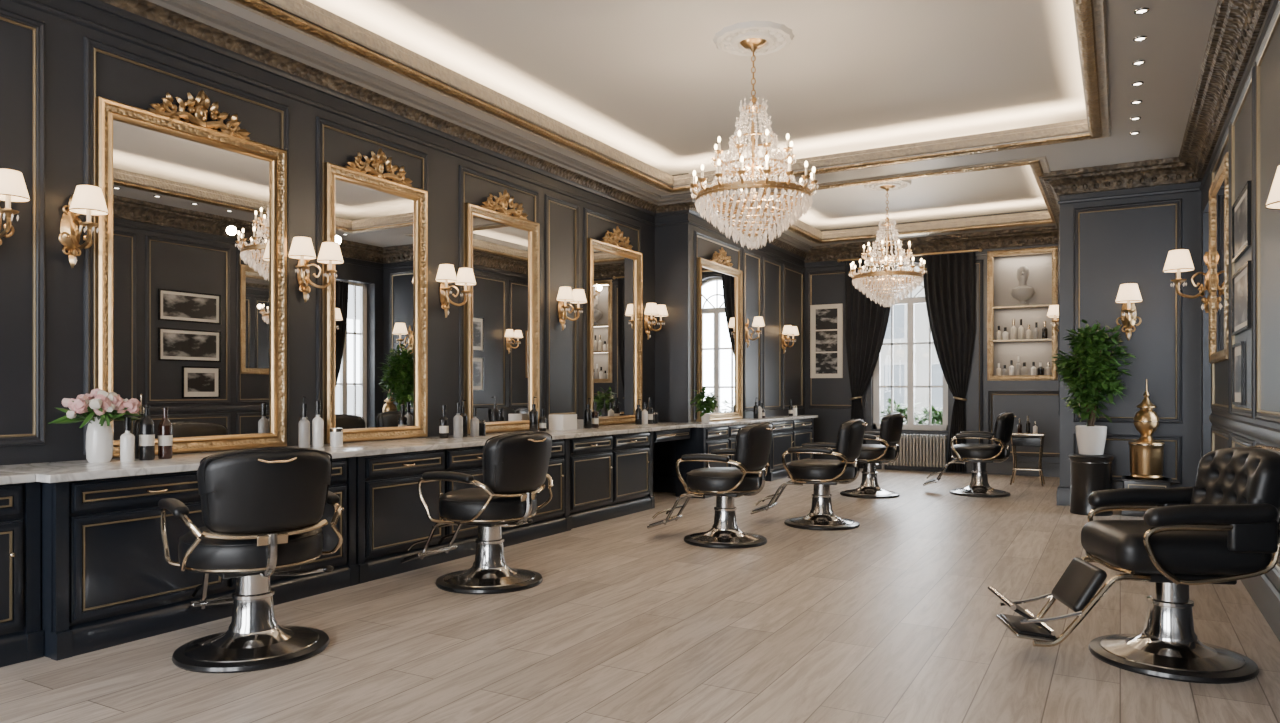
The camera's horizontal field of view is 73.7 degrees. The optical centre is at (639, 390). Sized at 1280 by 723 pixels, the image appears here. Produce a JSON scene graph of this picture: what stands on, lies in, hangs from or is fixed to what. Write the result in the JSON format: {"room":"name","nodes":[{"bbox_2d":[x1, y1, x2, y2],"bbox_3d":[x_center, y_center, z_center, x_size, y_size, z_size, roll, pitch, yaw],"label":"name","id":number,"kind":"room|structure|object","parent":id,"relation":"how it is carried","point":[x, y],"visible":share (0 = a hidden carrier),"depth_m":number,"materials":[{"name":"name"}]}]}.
{"room":"salon","nodes":[
{"label":"salon","id":0,"kind":"room"},
{"bbox_2d":[0,0,654,474],"bbox_3d":[-2.873,-0.730,5.702,0.100,4.060,12.320,0,0,29],"label":"wall","id":1,"kind":"structure","parent":0,"point":[118,80],"depth_m":5.71,"materials":[{"name":"grey paint"}]},
{"bbox_2d":[0,168,30,244],"bbox_3d":[-3.338,-0.925,4.472,0.299,0.445,0.194,0,0,29],"label":"wall sconce","id":2,"kind":"object","parent":1,"relation":"attached to","point":[13,188],"visible":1,"depth_m":4.43,"materials":[{"name":"white fabric"}]},
{"bbox_2d":[58,184,108,267],"bbox_3d":[-3.142,-0.925,4.821,0.299,0.445,0.194,0,0,29],"label":"wall sconce","id":3,"kind":"object","parent":1,"relation":"attached to","point":[88,200],"visible":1,"depth_m":4.82,"materials":[{"name":"white fabric"}]},
{"bbox_2d":[95,90,286,457],"bbox_3d":[-2.852,-0.779,5.547,0.084,2.348,1.290,0,0,29],"label":"wall mirror","id":4,"kind":"object","parent":1,"relation":"attached to","point":[191,244],"visible":1,"depth_m":5.52,"materials":[{"name":"gold metal"}]},
{"bbox_2d":[288,236,343,301],"bbox_3d":[-2.379,-0.875,6.227,0.249,0.445,0.444,0,0,29],"label":"wall sconce","id":5,"kind":"object","parent":1,"relation":"attached to","point":[302,249],"visible":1,"depth_m":6.24,"materials":[{"name":"white fabric"}]},
{"bbox_2d":[324,149,427,442],"bbox_3d":[-2.100,-0.779,6.882,0.084,2.348,1.065,0,0,29],"label":"wall mirror","id":6,"kind":"object","parent":1,"relation":"attached to","point":[376,304],"visible":1,"depth_m":6.89,"materials":[{"name":"gold metal"}]},
{"bbox_2d":[0,8,803,454],"bbox_3d":[-0.776,-0.845,8.813,0.502,2.430,13.800,0,0,29],"label":"trim","id":7,"kind":"structure","parent":1,"relation":"attached to","point":[90,46],"depth_m":6.14,"materials":[{"name":"grey paint"}]},
{"bbox_2d":[435,264,476,317],"bbox_3d":[-1.643,-0.875,7.534,0.249,0.445,0.444,0,0,29],"label":"wall sconce","id":8,"kind":"object","parent":1,"relation":"attached to","point":[446,274],"visible":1,"depth_m":7.55,"materials":[{"name":"white fabric"}]},
{"bbox_2d":[464,190,539,433],"bbox_3d":[-1.314,-0.779,8.279,0.084,2.348,1.100,0,0,29],"label":"wall mirror","id":9,"kind":"object","parent":1,"relation":"attached to","point":[502,249],"visible":1,"depth_m":8.28,"materials":[{"name":"gold metal"}]},
{"bbox_2d":[556,286,586,329],"bbox_3d":[-0.751,-0.875,9.120,0.249,0.445,0.444,0,0,29],"label":"wall sconce","id":10,"kind":"object","parent":1,"relation":"attached to","point":[565,294],"visible":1,"depth_m":9.14,"materials":[{"name":"white fabric"}]},
{"bbox_2d":[587,226,642,424],"bbox_3d":[-0.277,-0.779,10.122,0.084,2.348,1.190,0,0,29],"label":"wall mirror","id":11,"kind":"object","parent":1,"relation":"attached to","point":[614,270],"visible":1,"depth_m":10.12,"materials":[{"name":"gold metal"}]},
{"bbox_2d":[644,303,667,339],"bbox_3d":[0.181,-0.875,10.776,0.249,0.445,0.444,0,0,29],"label":"wall sconce","id":12,"kind":"object","parent":1,"relation":"attached to","point":[659,310],"visible":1,"depth_m":10.79,"materials":[{"name":"white fabric"}]},
{"bbox_2d":[0,469,1279,722],"bbox_3d":[1.044,1.340,6.240,6.400,0.080,17.300,0,0,29],"label":"floor","id":13,"kind":"structure","parent":0,"point":[890,618],"depth_m":4.38,"materials":[{"name":"brown wood"}]},
{"bbox_2d":[0,482,43,666],"bbox_3d":[-3.641,0.870,3.541,0.671,0.860,1.810,0,0,29],"label":"vanity cabinet","id":14,"kind":"object","parent":13,"relation":"on","point":[21,636],"visible":0.98,"depth_m":4.09,"materials":[{"name":"black paint"}]},
{"bbox_2d":[0,471,35,484],"bbox_3d":[-3.656,0.420,3.498,0.684,0.040,1.810,0,0,29],"label":"countertop","id":15,"kind":"structure","parent":14,"relation":"on","point":[6,477],"depth_m":4.07,"materials":[{"name":"white stone"}]},
{"bbox_2d":[40,457,358,660],"bbox_3d":[-2.686,0.870,5.115,0.791,0.860,1.870,0,0,29],"label":"vanity cabinet","id":16,"kind":"object","parent":13,"relation":"on","point":[107,580],"visible":0.47,"depth_m":4.44,"materials":[{"name":"black paint"}]},
{"bbox_2d":[0,426,660,482],"bbox_3d":[-1.640,0.420,6.959,0.804,0.040,6.200,0,0,29],"label":"countertop","id":17,"kind":"structure","parent":16,"relation":"on","point":[77,470],"depth_m":5.52,"materials":[{"name":"white stone"}]},
{"bbox_2d":[48,388,142,462],"bbox_3d":[-3.044,0.192,4.800,0.309,0.415,0.471,0,0,29],"label":"flower vase","id":18,"kind":"object","parent":17,"relation":"on","point":[99,407],"visible":0.98,"depth_m":4.74,"materials":[{"name":"white ceramic"}]},
{"bbox_2d":[120,417,134,461],"bbox_3d":[-2.914,0.275,4.853,0.072,0.250,0.071,0,0,29],"label":"lotion bottle","id":19,"kind":"object","parent":17,"relation":"on","point":[127,440],"visible":1,"depth_m":4.83,"materials":[{"name":"white plastic"}]},
{"bbox_2d":[134,394,143,458],"bbox_3d":[-2.958,0.208,5.061,0.072,0.385,0.071,0,0,29],"label":"pump bottle","id":20,"kind":"object","parent":17,"relation":"on","point":[141,409],"visible":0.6,"depth_m":5.03,"materials":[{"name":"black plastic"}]},
{"bbox_2d":[139,405,154,459],"bbox_3d":[-2.860,0.240,4.949,0.081,0.320,0.081,0,0,29],"label":"bottle","id":21,"kind":"object","parent":17,"relation":"on","point":[146,425],"visible":1,"depth_m":4.92,"materials":[{"name":"black glass"}]},
{"bbox_2d":[158,408,172,458],"bbox_3d":[-2.807,0.250,5.045,0.077,0.300,0.077,0,0,29],"label":"bottle","id":22,"kind":"object","parent":17,"relation":"on","point":[165,429],"visible":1,"depth_m":5.02,"materials":[{"name":"brown glass"}]},
{"bbox_2d":[299,396,342,447],"bbox_3d":[-2.289,0.218,6.123,0.319,0.364,0.153,0,0,-33],"label":"products","id":23,"kind":"object","parent":17,"relation":"on","point":[336,434],"visible":1,"depth_m":6.07,"materials":[{"name":"grey plastic"}]},
{"bbox_2d":[439,400,484,437],"bbox_3d":[-1.544,0.237,7.449,0.184,0.325,0.547,0,0,17],"label":"products","id":24,"kind":"object","parent":17,"relation":"on","point":[477,427],"visible":1,"depth_m":7.31,"materials":[{"name":"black plastic"}]},
{"bbox_2d":[529,397,545,431],"bbox_3d":[-1.003,0.227,8.392,0.083,0.346,0.199,0,0,39],"label":"products","id":25,"kind":"object","parent":17,"relation":"on","point":[533,414],"visible":0.91,"depth_m":8.33,"materials":[{"name":"black glass"}]},
{"bbox_2d":[549,414,583,430],"bbox_3d":[-0.744,0.320,8.831,0.180,0.160,0.436,0,0,29],"label":"box","id":26,"kind":"object","parent":17,"relation":"on","point":[561,422],"visible":1,"depth_m":8.67,"materials":[{"name":"white ceramic"}]},
{"bbox_2d":[584,398,598,427],"bbox_3d":[-0.523,0.237,9.225,0.081,0.325,0.219,0,0,29],"label":"products","id":27,"kind":"object","parent":17,"relation":"on","point":[591,419],"visible":0.98,"depth_m":9.16,"materials":[{"name":"black glass"}]},
{"bbox_2d":[158,447,342,672],"bbox_3d":[-2.013,0.783,4.373,0.768,1.035,1.095,0,0,-39],"label":"salon chair","id":28,"kind":"object","parent":13,"relation":"on","point":[262,508],"visible":1,"depth_m":4.03,"materials":[{"name":"black leather"}]},
{"bbox_2d":[356,439,570,583],"bbox_3d":[-1.600,0.870,7.045,0.791,0.860,2.540,0,0,29],"label":"vanity cabinet","id":29,"kind":"object","parent":13,"relation":"on","point":[391,516],"visible":0.47,"depth_m":6.25,"materials":[{"name":"black paint"}]},
{"bbox_2d":[401,431,552,593],"bbox_3d":[-1.123,0.783,5.869,1.095,1.035,0.768,0,0,31],"label":"salon chair","id":30,"kind":"object","parent":13,"relation":"on","point":[515,465],"visible":1,"depth_m":5.58,"materials":[{"name":"black leather"}]},
{"bbox_2d":[569,431,654,528],"bbox_3d":[-0.573,0.870,8.911,0.751,0.860,1.700,0,0,29],"label":"vanity cabinet","id":31,"kind":"object","parent":13,"relation":"on","point":[611,476],"visible":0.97,"depth_m":8.67,"materials":[{"name":"black paint"}]},
{"bbox_2d":[653,428,689,442],"bbox_3d":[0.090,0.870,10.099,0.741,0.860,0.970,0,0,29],"label":"drawer","id":32,"kind":"object","parent":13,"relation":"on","point":[684,433],"visible":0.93,"depth_m":9.88,"materials":[{"name":"black paint"}]},
{"bbox_2d":[601,423,694,429],"bbox_3d":[0.098,0.420,10.077,0.774,0.040,0.940,0,0,29],"label":"countertop","id":33,"kind":"structure","parent":32,"relation":"on","point":[664,426],"depth_m":9.88,"materials":[{"name":"white stone"}]},
{"bbox_2d":[635,397,657,424],"bbox_3d":[0.081,0.240,10.339,0.081,0.320,0.480,0,0,29],"label":"products","id":34,"kind":"object","parent":33,"relation":"on","point":[648,416],"visible":1,"depth_m":10.27,"materials":[{"name":"black plastic"}]},
{"bbox_2d":[658,422,718,427],"bbox_3d":[0.487,0.420,10.636,0.904,0.040,0.415,0,0,29],"label":"countertop","id":35,"kind":"structure","parent":32,"relation":"on","point":[701,425],"depth_m":10.48,"materials":[{"name":"white stone"}]},
{"bbox_2d":[690,387,719,422],"bbox_3d":[0.811,0.170,10.627,0.392,0.460,0.447,0,0,29],"label":"potted plant","id":36,"kind":"object","parent":35,"relation":"on","point":[708,405],"visible":0.98,"depth_m":10.57,"materials":[{"name":"green plant"}]},
{"bbox_2d":[647,422,774,548],"bbox_3d":[0.632,0.783,7.438,1.095,1.035,0.768,0,0,25],"label":"salon chair","id":37,"kind":"object","parent":13,"relation":"on","point":[751,452],"visible":1,"depth_m":7.16,"materials":[{"name":"black leather"}]},
{"bbox_2d":[676,423,751,498],"bbox_3d":[0.995,0.870,11.064,0.411,0.860,1.550,0,0,29],"label":"vanity cabinet","id":38,"kind":"object","parent":13,"relation":"on","point":[702,440],"visible":0.38,"depth_m":10.46,"materials":[{"name":"black paint"}]},
{"bbox_2d":[765,418,813,480],"bbox_3d":[2.206,0.870,13.217,0.411,0.860,2.010,0,0,29],"label":"vanity cabinet","id":39,"kind":"object","parent":13,"relation":"on","point":[787,434],"visible":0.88,"depth_m":12.88,"materials":[{"name":"black paint"}]},
{"bbox_2d":[690,415,817,425],"bbox_3d":[1.776,0.420,12.437,0.424,0.040,3.980,0,0,29],"label":"countertop","id":40,"kind":"structure","parent":39,"relation":"on","point":[786,417],"depth_m":11.95,"materials":[{"name":"white stone"}]},
{"bbox_2d":[753,400,764,418],"bbox_3d":[1.744,0.248,12.479,0.073,0.305,0.331,0,0,29],"label":"products","id":41,"kind":"object","parent":40,"relation":"on","point":[758,412],"visible":0.96,"depth_m":12.45,"materials":[{"name":"black plastic"}]},
{"bbox_2d":[788,400,796,415],"bbox_3d":[2.459,0.270,13.748,0.101,0.260,0.246,0,0,29],"label":"products","id":42,"kind":"object","parent":40,"relation":"on","point":[792,411],"visible":1,"depth_m":13.66,"materials":[{"name":"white plastic"}]},
{"bbox_2d":[751,419,867,530],"bbox_3d":[1.658,0.783,8.343,1.095,1.035,0.768,0,0,21],"label":"salon chair","id":43,"kind":"object","parent":13,"relation":"on","point":[823,473],"visible":1,"depth_m":8.07,"materials":[{"name":"black leather"}]},
{"bbox_2d":[813,412,905,498],"bbox_3d":[2.764,0.783,10.718,1.095,1.035,0.768,0,0,27],"label":"salon chair","id":44,"kind":"object","parent":13,"relation":"on","point":[871,455],"visible":0.72,"depth_m":10.40,"materials":[{"name":"black leather"}]},
{"bbox_2d":[880,434,946,472],"bbox_3d":[4.411,1.000,13.812,1.060,0.600,0.100,0,0,29],"label":"radiator","id":45,"kind":"object","parent":13,"relation":"on","point":[917,450],"visible":0.87,"depth_m":13.70,"materials":[{"name":"grey metal"}]},
{"bbox_2d":[923,412,1016,496],"bbox_3d":[4.182,0.783,10.831,1.095,1.035,0.768,0,0,24],"label":"salon chair","id":46,"kind":"object","parent":13,"relation":"on","point":[980,455],"visible":1,"depth_m":10.56,"materials":[{"name":"black leather"}]},
{"bbox_2d":[1010,416,1045,486],"bbox_3d":[5.375,0.824,11.835,0.440,0.958,0.360,0,0,29],"label":"side table","id":47,"kind":"object","parent":13,"relation":"on","point":[1017,438],"visible":0.94,"depth_m":11.75,"materials":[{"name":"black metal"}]},
{"bbox_2d":[1068,454,1113,515],"bbox_3d":[4.787,0.990,9.056,0.430,0.620,0.430,0,0,29],"label":"pedestal","id":48,"kind":"object","parent":13,"relation":"on","point":[1088,474],"visible":0.88,"depth_m":8.91,"materials":[{"name":"black"}]},
{"bbox_2d":[1049,319,1135,455],"bbox_3d":[4.793,-0.042,9.050,0.822,1.444,0.861,0,0,29],"label":"potted ficus","id":49,"kind":"object","parent":48,"relation":"on","point":[1090,356],"visible":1,"depth_m":8.94,"materials":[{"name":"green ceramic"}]},
{"bbox_2d":[988,446,1279,683],"bbox_3d":[2.398,0.782,4.156,1.248,1.036,0.752,0,0,8],"label":"barber chair","id":50,"kind":"object","parent":13,"relation":"on","point":[1224,528],"visible":1,"depth_m":3.98,"materials":[{"name":"black leather"}]},
{"bbox_2d":[1121,475,1172,516],"bbox_3d":[5.334,1.110,8.989,0.460,0.380,0.460,0,0,29],"label":"plinth","id":51,"kind":"object","parent":13,"relation":"on","point":[1128,482],"visible":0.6,"depth_m":8.84,"materials":[{"name":"black"}]},
{"bbox_2d":[1128,379,1164,479],"bbox_3d":[5.334,0.395,8.989,0.337,1.050,0.337,0,0,29],"label":"urn","id":52,"kind":"object","parent":51,"relation":"on","point":[1146,453],"visible":1,"depth_m":8.90,"materials":[{"name":"gold metal"}]},
{"bbox_2d":[225,0,1110,243],"bbox_3d":[1.317,-2.509,7.406,4.810,0.182,13.340,0,0,29],"label":"trim","id":53,"kind":"structure","parent":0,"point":[1089,15],"depth_m":8.22,"materials":[{"name":"white paint"}]},
{"bbox_2d":[201,0,1217,245],"bbox_3d":[1.044,-2.660,6.240,6.400,0.400,17.300,0,0,29],"label":"ceiling","id":54,"kind":"structure","parent":0,"point":[649,81],"depth_m":7.40,"materials":[{"name":"white paint"}]},
{"bbox_2d":[713,21,793,56],"bbox_3d":[0.887,-2.735,6.673,0.636,0.050,0.636,0,0,29],"label":"ceiling medallion","id":55,"kind":"object","parent":54,"relation":"attached to","point":[778,36],"depth_m":6.57,"materials":[{"name":"white paint"}]},
{"bbox_2d":[690,38,818,249],"bbox_3d":[0.887,-1.926,6.673,0.998,1.637,0.998,0,0,18],"label":"crystal chandelier","id":56,"kind":"object","parent":54,"relation":"hanging from","point":[753,203],"visible":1,"depth_m":6.52,"materials":[{"name":"clear glass"}]},
{"bbox_2d":[849,185,926,306],"bbox_3d":[3.287,-1.926,11.346,0.998,1.637,0.998,0,0,18],"label":"crystal chandelier","id":57,"kind":"object","parent":54,"relation":"hanging from","point":[884,279],"visible":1,"depth_m":11.20,"materials":[{"name":"clear glass"}]},
{"bbox_2d":[864,179,911,190],"bbox_3d":[3.287,-2.735,11.346,0.636,0.050,0.636,0,0,29],"label":"ceiling medallion","id":58,"kind":"object","parent":54,"relation":"attached to","point":[900,184],"depth_m":11.29,"materials":[{"name":"white paint"}]},
{"bbox_2d":[1130,100,1141,103],"bbox_3d":[4.211,-2.456,7.245,0.081,0.008,0.099,0,0,29],"label":"recessed light","id":59,"kind":"object","parent":54,"relation":"in","point":[1136,101],"depth_m":7.25,"materials":[{"name":"white"}]},
{"bbox_2d":[1131,81,1143,85],"bbox_3d":[3.971,-2.456,6.811,0.083,0.008,0.099,0,0,29],"label":"recessed light","id":60,"kind":"object","parent":54,"relation":"in","point":[1140,82],"depth_m":6.82,"materials":[{"name":"white"}]},
{"bbox_2d":[1132,60,1145,64],"bbox_3d":[3.726,-2.456,6.373,0.084,0.008,0.097,0,0,29],"label":"recessed light","id":61,"kind":"object","parent":54,"relation":"in","point":[1139,62],"depth_m":6.38,"materials":[{"name":"white"}]},
{"bbox_2d":[1133,36,1146,41],"bbox_3d":[3.481,-2.456,5.941,0.079,0.008,0.098,0,0,29],"label":"recessed light","id":62,"kind":"object","parent":54,"relation":"in","point":[1140,38],"depth_m":5.95,"materials":[{"name":"white"}]},
{"bbox_2d":[1134,7,1148,13],"bbox_3d":[3.236,-2.456,5.506,0.078,0.008,0.094,0,0,29],"label":"recessed light","id":63,"kind":"object","parent":54,"relation":"in","point":[1141,10],"depth_m":5.51,"materials":[{"name":"white"}]},
{"bbox_2d":[655,173,804,475],"bbox_3d":[1.481,-0.730,12.948,0.580,4.060,4.580,0,0,29],"label":"wall","id":64,"kind":"structure","parent":0,"point":[674,244],"depth_m":11.04,"materials":[{"name":"grey paint"}]},
{"bbox_2d":[696,247,742,421],"bbox_3d":[1.105,-0.779,11.599,0.084,2.348,1.400,0,0,29],"label":"wall mirror","id":65,"kind":"object","parent":64,"relation":"attached to","point":[719,285],"visible":0.99,"depth_m":11.65,"materials":[{"name":"gold metal"}]},
{"bbox_2d":[745,316,764,347],"bbox_3d":[1.671,-0.855,12.394,0.299,0.445,0.194,0,0,29],"label":"wall sconce","id":66,"kind":"object","parent":64,"relation":"attached to","point":[758,321],"visible":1,"depth_m":12.36,"materials":[{"name":"white fabric"}]},
{"bbox_2d":[782,325,798,353],"bbox_3d":[2.399,-0.825,13.739,0.249,0.445,0.444,0,0,29],"label":"wall sconce","id":67,"kind":"object","parent":64,"relation":"attached to","point":[789,330],"visible":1,"depth_m":13.74,"materials":[{"name":"white fabric"}]},
{"bbox_2d":[805,209,1059,462],"bbox_3d":[4.747,-0.730,13.910,4.370,4.060,0.300,0,0,29],"label":"wall","id":68,"kind":"structure","parent":0,"point":[1043,410],"depth_m":13.43,"materials":[{"name":"grey paint"}]},
{"bbox_2d":[810,304,842,377],"bbox_3d":[3.189,-0.850,14.598,0.560,1.260,0.025,0,0,29],"label":"framed pictures","id":69,"kind":"object","parent":68,"relation":"attached to","point":[826,320],"visible":1,"depth_m":14.60,"materials":[{"name":"beige paper"}]},
{"bbox_2d":[837,248,982,261],"bbox_3d":[4.352,-2.200,13.891,2.300,0.060,0.120,0,0,29],"label":"curtain rod","id":70,"kind":"object","parent":68,"relation":"attached to","point":[979,249],"visible":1,"depth_m":13.64,"materials":[{"name":"gold metal"}]},
{"bbox_2d":[845,260,893,467],"bbox_3d":[3.806,-0.445,14.164,0.820,3.450,0.151,0,0,29],"label":"window curtain","id":71,"kind":"object","parent":70,"relation":"hanging from","point":[866,322],"visible":0.62,"depth_m":14.24,"materials":[{"name":"black fabric"}]},
{"bbox_2d":[922,252,974,471],"bbox_3d":[4.895,-0.445,13.551,0.800,3.450,0.150,0,0,29],"label":"window curtain","id":72,"kind":"object","parent":70,"relation":"hanging from","point":[949,280],"visible":0.88,"depth_m":13.51,"materials":[{"name":"black fabric"}]},
{"bbox_2d":[873,264,947,430],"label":"window","id":73,"kind":"structure","parent":68,"relation":"in","point":[910,302],"depth_m":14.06,"materials":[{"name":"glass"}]},
{"bbox_2d":[808,246,1059,456],"bbox_3d":[4.678,-0.590,13.808,4.030,3.180,0.145,0,0,29],"label":"trim","id":74,"kind":"structure","parent":68,"relation":"attached to","point":[1054,249],"depth_m":13.29,"materials":[{"name":"gold paint"}]},
{"bbox_2d":[993,304,1051,342],"bbox_3d":[5.926,-0.766,13.212,0.870,1.092,0.260,0,0,29],"label":"shelves","id":75,"kind":"object","parent":68,"relation":"attached to","point":[1043,305],"visible":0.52,"depth_m":13.17,"materials":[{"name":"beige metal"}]},
{"bbox_2d":[1011,266,1034,305],"bbox_3d":[5.926,-1.623,13.212,0.340,0.620,0.187,0,0,29],"label":"bust","id":76,"kind":"object","parent":75,"relation":"on","point":[1023,292],"visible":0.96,"depth_m":13.17,"materials":[{"name":"grey"}]},
{"bbox_2d":[1060,182,1200,488],"bbox_3d":[6.351,-0.730,10.827,1.650,4.060,3.500,0,0,29],"label":"wall","id":77,"kind":"structure","parent":0,"point":[1117,247],"depth_m":9.33,"materials":[{"name":"grey paint"}]},
{"bbox_2d":[11,0,1278,268],"bbox_3d":[0.908,-2.290,6.202,6.000,0.340,16.900,0,0,29],"label":"trim","id":78,"kind":"structure","parent":77,"relation":"attached to","point":[1236,25],"depth_m":7.17,"materials":[{"name":"gold paint"}]},
{"bbox_2d":[653,454,1279,641],"bbox_3d":[0.908,1.192,6.202,6.000,0.215,16.900,0,0,29],"label":"baseboard","id":79,"kind":"structure","parent":77,"relation":"attached to","point":[1263,592],"depth_m":10.91,"materials":[{"name":"grey paint"}]},
{"bbox_2d":[1047,305,1058,331],"bbox_3d":[5.526,-0.905,11.291,0.249,0.445,0.444,0,0,29],"label":"wall sconce","id":80,"kind":"object","parent":77,"relation":"attached to","point":[1053,312],"visible":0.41,"depth_m":11.17,"materials":[{"name":"white fabric"}]},
{"bbox_2d":[1059,214,1059,415],"bbox_3d":[5.623,-0.880,11.237,0.022,2.360,3.100,0,0,29],"label":"trim","id":81,"kind":"structure","parent":77,"relation":"attached to","point":[1059,214],"depth_m":9.89,"materials":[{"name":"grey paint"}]},
{"bbox_2d":[1115,283,1142,340],"bbox_3d":[5.269,-0.847,9.199,0.262,0.601,0.404,0,0,29],"label":"wall sconce","id":82,"kind":"object","parent":77,"relation":"attached to","point":[1129,294],"visible":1,"depth_m":9.13,"materials":[{"name":"white fabric"}]},
{"bbox_2d":[1201,0,1279,591],"bbox_3d":[2.795,-0.730,3.132,0.300,4.060,13.400,0,0,29],"label":"wall","id":83,"kind":"structure","parent":0,"point":[1270,65],"depth_m":5.13,"materials":[{"name":"grey paint"}]},
{"bbox_2d":[1074,1,1279,578],"bbox_3d":[2.623,-0.530,3.282,1.096,3.060,13.454,0,0,24],"label":"trim","id":84,"kind":"structure","parent":83,"relation":"attached to","point":[1267,434],"depth_m":6.47,"materials":[{"name":"gold paint"}]},
{"bbox_2d":[1162,249,1208,312],"bbox_3d":[5.139,-1.027,8.009,0.404,0.601,0.262,0,0,29],"label":"wall sconce","id":85,"kind":"object","parent":83,"relation":"attached to","point":[1178,261],"visible":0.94,"depth_m":7.97,"materials":[{"name":"white fabric"}]},
{"bbox_2d":[1209,152,1227,363],"bbox_3d":[4.901,-1.050,7.225,0.040,1.600,1.400,0,0,29],"label":"wall mirror","id":86,"kind":"object","parent":83,"relation":"attached to","point":[1218,192],"visible":0.9,"depth_m":7.28,"materials":[{"name":"gold metal"}]},
{"bbox_2d":[1232,341,1245,405],"bbox_3d":[4.270,-0.120,6.088,0.025,0.440,0.560,0,0,29],"label":"framed photograph","id":87,"kind":"object","parent":83,"relation":"attached to","point":[1238,349],"visible":1,"depth_m":6.04,"materials":[{"name":"black plastic"}]},
{"bbox_2d":[1232,260,1251,335],"bbox_3d":[4.192,-0.630,5.949,0.025,0.440,0.900,0,0,29],"label":"framed photograph","id":88,"kind":"object","parent":83,"relation":"attached to","point":[1242,279],"visible":0.96,"depth_m":5.89,"materials":[{"name":"grey paper"}]},
{"bbox_2d":[1232,180,1251,262],"bbox_3d":[4.192,-1.160,5.949,0.025,0.420,0.900,0,0,29],"label":"framed photograph","id":89,"kind":"object","parent":83,"relation":"attached to","point":[1242,207],"visible":0.96,"depth_m":5.89,"materials":[{"name":"black plastic"}]},
{"bbox_2d":[1265,164,1279,209],"bbox_3d":[2.379,-0.585,2.999,0.299,0.445,0.194,0,0,29],"label":"wall sconce","id":90,"kind":"object","parent":83,"relation":"attached to","point":[1273,202],"visible":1,"depth_m":3.04,"materials":[{"name":"white fabric"}]},
{"label":"outside","id":91,"kind":"structure","parent":0,"visible":0},
{"bbox_3d":[13.389,1.410,23.791,60.000,0.020,25.400,0,0,29],"label":"ground","id":92,"kind":"structure","parent":91,"visible":0},
{"bbox_3d":[4.677,1.040,14.448,1.400,0.480,0.450,0,0,29],"label":"balcony ledge","id":93,"kind":"object","parent":92,"relation":"on","visible":0},
{"bbox_2d":[881,398,906,423],"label":"plant","id":94,"kind":"object","parent":93,"relation":"on","point":[897,408],"depth_m":14.54,"materials":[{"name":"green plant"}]},
{"bbox_2d":[915,403,942,424],"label":"plant","id":95,"kind":"object","parent":93,"relation":"on","point":[936,415],"depth_m":14.21,"materials":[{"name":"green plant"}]}
]}

